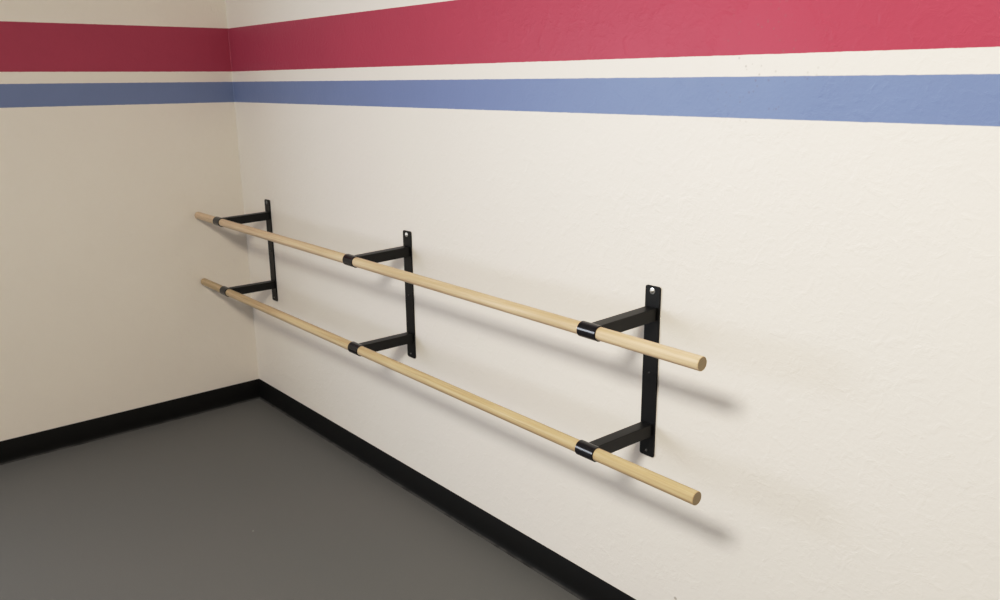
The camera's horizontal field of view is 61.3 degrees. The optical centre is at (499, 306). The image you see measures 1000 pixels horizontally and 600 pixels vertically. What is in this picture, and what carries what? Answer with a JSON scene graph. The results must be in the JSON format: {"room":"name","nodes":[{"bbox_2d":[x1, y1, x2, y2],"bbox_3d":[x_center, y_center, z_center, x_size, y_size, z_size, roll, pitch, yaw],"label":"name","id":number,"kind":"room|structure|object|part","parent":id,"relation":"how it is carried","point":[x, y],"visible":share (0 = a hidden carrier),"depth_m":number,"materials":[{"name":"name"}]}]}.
{"room":"dance studio","nodes":[
{"label":"dance studio","id":0,"kind":"room"},
{"bbox_2d":[0,0,257,440],"bbox_3d":[-3.252,-0.356,2.465,5.200,2.660,0.001,-13,19,-39],"label":"wall","id":1,"kind":"structure","parent":0,"point":[118,122],"depth_m":3.78,"materials":[{"name":"white paint"}]},
{"bbox_2d":[0,379,259,464],"bbox_3d":[-3.235,0.881,2.791,5.200,0.102,0.017,-13,19,-39],"label":"baseboard","id":2,"kind":"structure","parent":1,"relation":"attached to","point":[55,439],"depth_m":3.98,"materials":[{"name":"black rubber"}]},
{"bbox_2d":[0,399,579,599],"bbox_3d":[-1.235,1.525,0.522,5.200,0.001,6.200,-13,19,-39],"label":"floor","id":3,"kind":"structure","parent":0,"point":[242,501],"depth_m":3.12,"materials":[{"name":"grey plastic"}]},
{"bbox_2d":[226,0,999,599],"bbox_3d":[0.736,-0.213,1.795,0.001,2.660,6.200,-13,19,-39],"label":"wall","id":4,"kind":"structure","parent":0,"point":[809,190],"depth_m":2.20,"materials":[{"name":"white paint"}]},
{"bbox_2d":[225,0,258,378],"bbox_3d":[-1.269,-0.858,4.067,0.004,2.558,0.004,-13,19,-39],"label":"wall corner","id":5,"kind":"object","parent":4,"relation":"attached to","point":[225,0],"depth_m":4.11,"materials":[{"name":"white paint"}]},
{"bbox_2d":[213,199,277,300],"bbox_3d":[-1.185,-0.243,3.931,0.260,0.488,0.062,-13,19,-39],"label":"bracket","id":6,"kind":"object","parent":4,"relation":"attached to","point":[260,216],"visible":0.84,"depth_m":3.95,"materials":[{"name":"black metal"}]},
{"bbox_3d":[-1.174,-0.406,3.897,0.217,0.042,0.036,-13,19,-39],"label":"arm","id":7,"kind":"part","parent":6,"relation":"part of"},
{"bbox_3d":[-1.171,-0.087,3.983,0.217,0.036,0.036,-13,19,-39],"label":"arm","id":8,"kind":"part","parent":6,"relation":"part of"},
{"bbox_3d":[-1.088,-0.265,4.010,0.006,0.488,0.050,-13,19,-39],"label":"wall plate","id":9,"kind":"part","parent":6,"relation":"part of","materials":[{"name":"black metal"}]},
{"bbox_2d":[342,230,415,358],"bbox_3d":[-0.436,-0.020,3.076,0.260,0.488,0.062,-13,19,-39],"label":"bracket","id":10,"kind":"object","parent":4,"relation":"attached to","point":[405,251],"visible":0.92,"depth_m":3.10,"materials":[{"name":"metal"}]},
{"bbox_3d":[-0.425,-0.183,3.042,0.217,0.042,0.036,-13,19,-39],"label":"arm","id":11,"kind":"part","parent":10,"relation":"part of"},
{"bbox_3d":[-0.422,0.135,3.128,0.217,0.036,0.036,-13,19,-39],"label":"arm","id":12,"kind":"part","parent":10,"relation":"part of"},
{"bbox_3d":[-0.339,-0.042,3.155,0.006,0.488,0.050,-13,19,-39],"label":"wall plate","id":13,"kind":"part","parent":10,"relation":"part of","materials":[{"name":"black metal"}]},
{"bbox_2d":[194,212,706,370],"bbox_3d":[-0.495,-0.153,2.935,0.034,0.034,2.912,-13,19,-39],"label":"ballet barre","id":14,"kind":"object","parent":10,"relation":"attached to","point":[690,360],"visible":0.98,"depth_m":2.38,"materials":[{"name":"brown wood"}]},
{"bbox_2d":[201,278,700,505],"bbox_3d":[-0.493,0.160,3.021,0.034,0.034,2.928,-13,19,-39],"label":"ballet barre","id":15,"kind":"object","parent":10,"relation":"attached to","point":[685,493],"visible":0.96,"depth_m":2.48,"materials":[{"name":"yellow wood"}]},
{"bbox_2d":[259,379,635,599],"bbox_3d":[0.741,1.023,2.122,0.017,0.102,6.200,-13,19,-39],"label":"baseboard","id":16,"kind":"structure","parent":4,"relation":"attached to","point":[559,570],"depth_m":3.16,"materials":[{"name":"black rubber"}]},
{"bbox_2d":[575,284,660,461],"bbox_3d":[0.312,0.203,2.222,0.260,0.488,0.062,-13,19,-39],"label":"bracket","id":17,"kind":"object","parent":4,"relation":"attached to","point":[648,315],"visible":0.91,"depth_m":2.25,"materials":[{"name":"metal"}]},
{"bbox_3d":[0.326,0.358,2.274,0.217,0.036,0.036,-13,19,-39],"label":"arm","id":18,"kind":"part","parent":17,"relation":"part of"},
{"bbox_3d":[0.323,0.040,2.188,0.217,0.042,0.036,-13,19,-39],"label":"arm","id":19,"kind":"part","parent":17,"relation":"part of"},
{"bbox_3d":[0.409,0.180,2.301,0.006,0.488,0.050,-13,19,-39],"label":"wall plate","id":20,"kind":"part","parent":17,"relation":"part of","materials":[{"name":"black metal"}]}
]}

